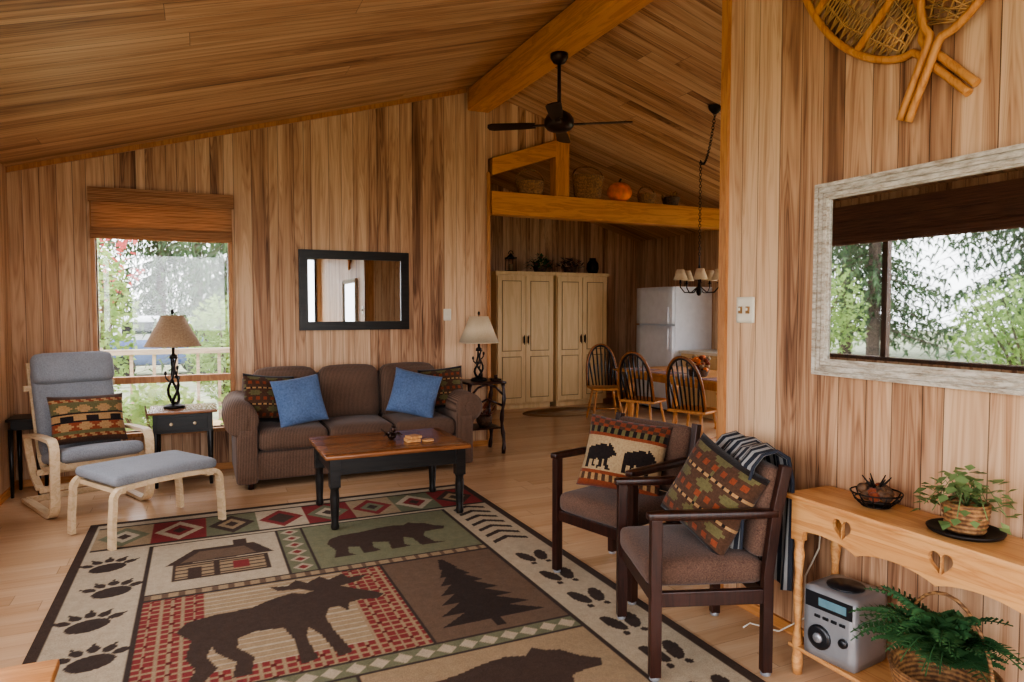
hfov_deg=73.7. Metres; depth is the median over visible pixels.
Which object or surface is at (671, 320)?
refrigerator
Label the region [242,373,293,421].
patterned throw pillow
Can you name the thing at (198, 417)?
end table
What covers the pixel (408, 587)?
area rug
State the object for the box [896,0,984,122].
snowshoe
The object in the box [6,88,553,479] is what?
wall
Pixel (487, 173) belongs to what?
trim
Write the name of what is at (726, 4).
trim
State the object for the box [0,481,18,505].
baseboard
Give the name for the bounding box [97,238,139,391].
shrub
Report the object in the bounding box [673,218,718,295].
chandelier
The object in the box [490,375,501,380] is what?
trinket box
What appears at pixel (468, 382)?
side table
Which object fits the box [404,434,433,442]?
coasters
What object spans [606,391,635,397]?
baseboard
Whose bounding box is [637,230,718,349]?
wall
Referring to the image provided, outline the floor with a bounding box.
[0,396,851,681]
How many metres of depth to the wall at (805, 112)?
2.89 m
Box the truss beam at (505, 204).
[490,191,718,229]
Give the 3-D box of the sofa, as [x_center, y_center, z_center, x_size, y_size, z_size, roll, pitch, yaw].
[-1.497,0.720,6.430,2.280,0.979,0.927,-1,3,-25]
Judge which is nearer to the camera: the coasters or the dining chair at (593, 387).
the coasters
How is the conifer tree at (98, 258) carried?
on the lawn
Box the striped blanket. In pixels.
[715,431,794,590]
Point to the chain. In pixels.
(714, 109)
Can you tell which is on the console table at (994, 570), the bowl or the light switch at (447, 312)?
the bowl
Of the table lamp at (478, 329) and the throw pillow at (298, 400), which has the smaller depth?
the throw pillow at (298, 400)
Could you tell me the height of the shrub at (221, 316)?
2.317 m
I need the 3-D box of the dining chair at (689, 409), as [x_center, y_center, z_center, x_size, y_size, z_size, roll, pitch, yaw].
[1.900,0.659,7.185,0.451,1.036,0.544,2,4,42]
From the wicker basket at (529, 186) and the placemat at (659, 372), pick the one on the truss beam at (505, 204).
the wicker basket at (529, 186)
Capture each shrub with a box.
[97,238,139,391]
[122,383,203,430]
[184,293,229,402]
[216,381,229,424]
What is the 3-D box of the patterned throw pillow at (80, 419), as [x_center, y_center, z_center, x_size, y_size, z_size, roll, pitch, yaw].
[-3.259,0.597,5.252,0.519,0.372,0.206,-2,4,-43]
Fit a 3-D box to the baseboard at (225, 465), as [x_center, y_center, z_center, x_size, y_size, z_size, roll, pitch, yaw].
[-2.233,1.169,6.673,4.310,0.060,0.018,-1,3,-25]
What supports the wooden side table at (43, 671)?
on the floor
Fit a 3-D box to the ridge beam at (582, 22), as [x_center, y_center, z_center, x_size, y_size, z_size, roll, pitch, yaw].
[0.497,-2.495,5.465,0.240,0.230,4.130,-1,3,-25]
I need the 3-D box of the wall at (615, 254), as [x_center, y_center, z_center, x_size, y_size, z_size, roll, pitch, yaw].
[-0.142,-0.954,10.866,5.050,3.920,0.120,-1,3,-25]
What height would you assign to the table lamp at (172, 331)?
0.857 m
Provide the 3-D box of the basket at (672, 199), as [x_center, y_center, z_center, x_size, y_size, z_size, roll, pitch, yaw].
[1.995,-1.783,8.533,0.342,0.185,0.243,-1,3,-25]
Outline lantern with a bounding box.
[505,250,516,270]
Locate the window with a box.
[89,201,234,437]
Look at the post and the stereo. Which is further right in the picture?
the stereo
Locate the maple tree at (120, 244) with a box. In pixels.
[97,238,144,319]
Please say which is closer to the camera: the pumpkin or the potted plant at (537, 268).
the pumpkin
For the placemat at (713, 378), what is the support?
on the dining table at (708, 385)
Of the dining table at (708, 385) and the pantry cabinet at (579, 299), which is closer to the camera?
the dining table at (708, 385)
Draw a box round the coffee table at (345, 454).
[309,428,470,529]
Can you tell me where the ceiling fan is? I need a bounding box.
[487,51,632,142]
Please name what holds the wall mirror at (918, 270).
attached to the wall at (805, 112)
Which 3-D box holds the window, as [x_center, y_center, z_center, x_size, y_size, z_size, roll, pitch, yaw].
[-3.155,-0.233,6.222,1.140,2.170,0.150,-1,3,-25]
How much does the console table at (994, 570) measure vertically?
0.750 m
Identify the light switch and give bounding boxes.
[444,309,450,320]
[736,297,754,322]
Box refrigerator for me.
[636,286,711,412]
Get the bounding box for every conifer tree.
[97,238,112,328]
[97,239,148,329]
[103,239,214,335]
[124,242,229,376]
[125,240,226,335]
[189,244,226,337]
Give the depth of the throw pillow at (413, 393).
6.36 m
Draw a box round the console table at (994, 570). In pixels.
[786,486,1023,681]
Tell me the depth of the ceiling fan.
5.67 m
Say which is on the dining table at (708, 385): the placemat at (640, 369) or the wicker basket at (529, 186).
the placemat at (640, 369)
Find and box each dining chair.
[586,343,623,417]
[618,351,665,421]
[665,356,716,438]
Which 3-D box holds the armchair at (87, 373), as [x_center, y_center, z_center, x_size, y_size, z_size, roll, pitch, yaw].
[-3.309,0.678,5.301,0.849,1.165,0.690,2,3,42]
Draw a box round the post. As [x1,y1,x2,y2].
[550,131,568,196]
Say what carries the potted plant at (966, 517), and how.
on the console table at (994, 570)
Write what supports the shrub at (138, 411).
on the lawn
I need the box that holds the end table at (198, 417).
[147,403,216,488]
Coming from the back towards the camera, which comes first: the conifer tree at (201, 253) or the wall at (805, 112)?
the conifer tree at (201, 253)
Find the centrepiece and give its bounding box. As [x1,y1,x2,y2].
[685,355,710,376]
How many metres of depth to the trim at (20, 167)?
6.31 m
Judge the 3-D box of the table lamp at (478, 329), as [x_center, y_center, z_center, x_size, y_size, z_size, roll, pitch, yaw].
[-0.348,0.051,7.180,0.427,0.727,0.427,-1,3,-25]
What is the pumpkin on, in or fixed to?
on the truss beam at (505, 204)
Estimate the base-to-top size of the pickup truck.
1.825 m
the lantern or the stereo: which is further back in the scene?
the lantern
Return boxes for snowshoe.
[803,0,980,96]
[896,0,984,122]
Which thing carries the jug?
on the pantry cabinet at (579, 299)
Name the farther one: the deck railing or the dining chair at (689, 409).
the deck railing
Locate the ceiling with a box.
[0,0,721,241]
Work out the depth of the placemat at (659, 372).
8.15 m
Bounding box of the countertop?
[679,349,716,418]
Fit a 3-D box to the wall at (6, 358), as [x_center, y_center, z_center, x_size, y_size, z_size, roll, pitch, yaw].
[-2.462,0.067,1.817,0.120,2.701,8.790,-1,3,-25]
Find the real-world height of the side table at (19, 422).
0.632 m
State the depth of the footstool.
4.53 m
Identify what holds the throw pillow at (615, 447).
on the armchair at (590, 508)
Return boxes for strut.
[488,140,555,175]
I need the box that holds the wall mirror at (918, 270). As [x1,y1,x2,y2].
[811,143,1023,395]
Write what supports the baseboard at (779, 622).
attached to the wall at (805, 112)
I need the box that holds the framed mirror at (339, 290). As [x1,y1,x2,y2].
[298,249,408,330]
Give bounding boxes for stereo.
[804,574,886,673]
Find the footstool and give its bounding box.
[67,450,225,550]
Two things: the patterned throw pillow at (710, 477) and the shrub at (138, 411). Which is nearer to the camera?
the patterned throw pillow at (710, 477)
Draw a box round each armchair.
[22,351,153,518]
[551,412,701,604]
[614,459,791,681]
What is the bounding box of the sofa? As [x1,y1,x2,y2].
[221,362,482,489]
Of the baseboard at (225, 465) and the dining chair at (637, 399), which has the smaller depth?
the baseboard at (225, 465)
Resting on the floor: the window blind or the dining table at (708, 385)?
the dining table at (708, 385)
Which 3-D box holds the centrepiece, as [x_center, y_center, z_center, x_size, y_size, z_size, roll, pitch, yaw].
[2.097,0.277,7.702,0.265,0.242,0.282,0,3,9]
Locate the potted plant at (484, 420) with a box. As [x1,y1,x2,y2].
[476,403,494,426]
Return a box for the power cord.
[743,536,820,631]
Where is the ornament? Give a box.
[381,426,401,439]
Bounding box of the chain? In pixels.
[699,104,720,210]
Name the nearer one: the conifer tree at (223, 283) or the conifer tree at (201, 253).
the conifer tree at (223, 283)
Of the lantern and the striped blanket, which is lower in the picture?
the striped blanket
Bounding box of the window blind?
[87,186,233,242]
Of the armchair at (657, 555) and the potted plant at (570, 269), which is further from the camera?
the potted plant at (570, 269)
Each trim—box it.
[6,88,466,172]
[486,172,490,441]
[716,0,731,588]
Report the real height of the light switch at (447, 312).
0.125 m
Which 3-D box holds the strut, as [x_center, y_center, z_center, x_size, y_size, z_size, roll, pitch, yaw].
[0.109,-2.044,7.654,0.785,0.450,0.170,-1,3,-25]
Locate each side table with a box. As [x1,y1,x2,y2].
[0,659,59,681]
[5,414,47,497]
[462,378,505,453]
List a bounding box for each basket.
[515,169,544,194]
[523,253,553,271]
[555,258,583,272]
[572,166,604,198]
[636,186,655,202]
[660,191,683,204]
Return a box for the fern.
[849,585,1023,681]
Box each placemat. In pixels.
[623,368,658,370]
[651,371,686,373]
[696,377,716,380]
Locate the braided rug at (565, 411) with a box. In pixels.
[523,407,607,416]
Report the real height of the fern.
0.435 m
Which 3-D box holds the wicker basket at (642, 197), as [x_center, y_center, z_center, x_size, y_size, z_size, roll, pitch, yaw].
[1.649,-1.794,8.380,0.258,0.219,0.212,-1,3,-25]
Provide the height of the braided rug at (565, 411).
0.013 m
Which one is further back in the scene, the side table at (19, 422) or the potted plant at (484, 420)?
the potted plant at (484, 420)
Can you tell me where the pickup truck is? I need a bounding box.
[109,316,208,376]
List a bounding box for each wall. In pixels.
[0,163,16,494]
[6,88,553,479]
[490,182,637,392]
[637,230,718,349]
[724,0,1023,681]
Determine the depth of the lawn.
17.87 m
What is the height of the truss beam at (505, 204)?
0.250 m
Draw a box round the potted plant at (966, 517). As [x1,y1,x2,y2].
[910,465,1021,542]
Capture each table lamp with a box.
[143,309,201,408]
[459,311,498,380]
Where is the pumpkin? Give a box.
[607,179,631,200]
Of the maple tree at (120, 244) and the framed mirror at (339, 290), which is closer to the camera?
the framed mirror at (339, 290)
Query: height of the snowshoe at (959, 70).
0.840 m
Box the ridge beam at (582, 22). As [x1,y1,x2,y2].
[468,0,653,112]
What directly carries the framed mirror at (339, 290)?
attached to the wall at (410, 178)
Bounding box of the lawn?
[113,334,227,421]
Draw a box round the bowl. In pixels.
[849,473,903,509]
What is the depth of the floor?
5.16 m
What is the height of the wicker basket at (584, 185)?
0.389 m
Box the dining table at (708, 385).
[613,366,716,423]
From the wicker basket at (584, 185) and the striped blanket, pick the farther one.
the wicker basket at (584, 185)
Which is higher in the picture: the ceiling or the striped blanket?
the ceiling
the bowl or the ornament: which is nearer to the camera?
the bowl
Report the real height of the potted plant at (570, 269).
0.258 m
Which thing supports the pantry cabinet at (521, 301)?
on the floor
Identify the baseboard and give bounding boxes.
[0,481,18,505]
[16,440,487,486]
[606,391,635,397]
[737,604,803,636]
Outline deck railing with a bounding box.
[100,347,229,419]
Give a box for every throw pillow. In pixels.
[46,393,127,445]
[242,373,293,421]
[270,373,328,426]
[386,367,441,417]
[417,365,462,408]
[576,414,672,495]
[660,432,769,555]
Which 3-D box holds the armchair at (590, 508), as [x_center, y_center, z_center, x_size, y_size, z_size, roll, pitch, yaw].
[0.631,0.883,3.817,0.590,0.864,0.602,-2,3,-40]
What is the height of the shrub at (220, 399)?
1.454 m
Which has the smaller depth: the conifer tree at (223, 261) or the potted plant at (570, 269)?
the potted plant at (570, 269)
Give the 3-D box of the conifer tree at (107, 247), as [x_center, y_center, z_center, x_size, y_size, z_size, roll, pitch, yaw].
[-21.117,-5.990,33.922,6.008,13.109,6.295,0,3,-9]
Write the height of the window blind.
0.442 m
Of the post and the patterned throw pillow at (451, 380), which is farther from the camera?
the post
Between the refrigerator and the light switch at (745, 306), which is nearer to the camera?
the light switch at (745, 306)
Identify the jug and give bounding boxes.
[586,258,598,272]
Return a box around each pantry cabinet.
[491,271,555,409]
[550,272,608,405]
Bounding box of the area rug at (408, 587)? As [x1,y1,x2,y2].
[22,484,764,681]
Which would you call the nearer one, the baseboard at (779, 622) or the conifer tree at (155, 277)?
the baseboard at (779, 622)

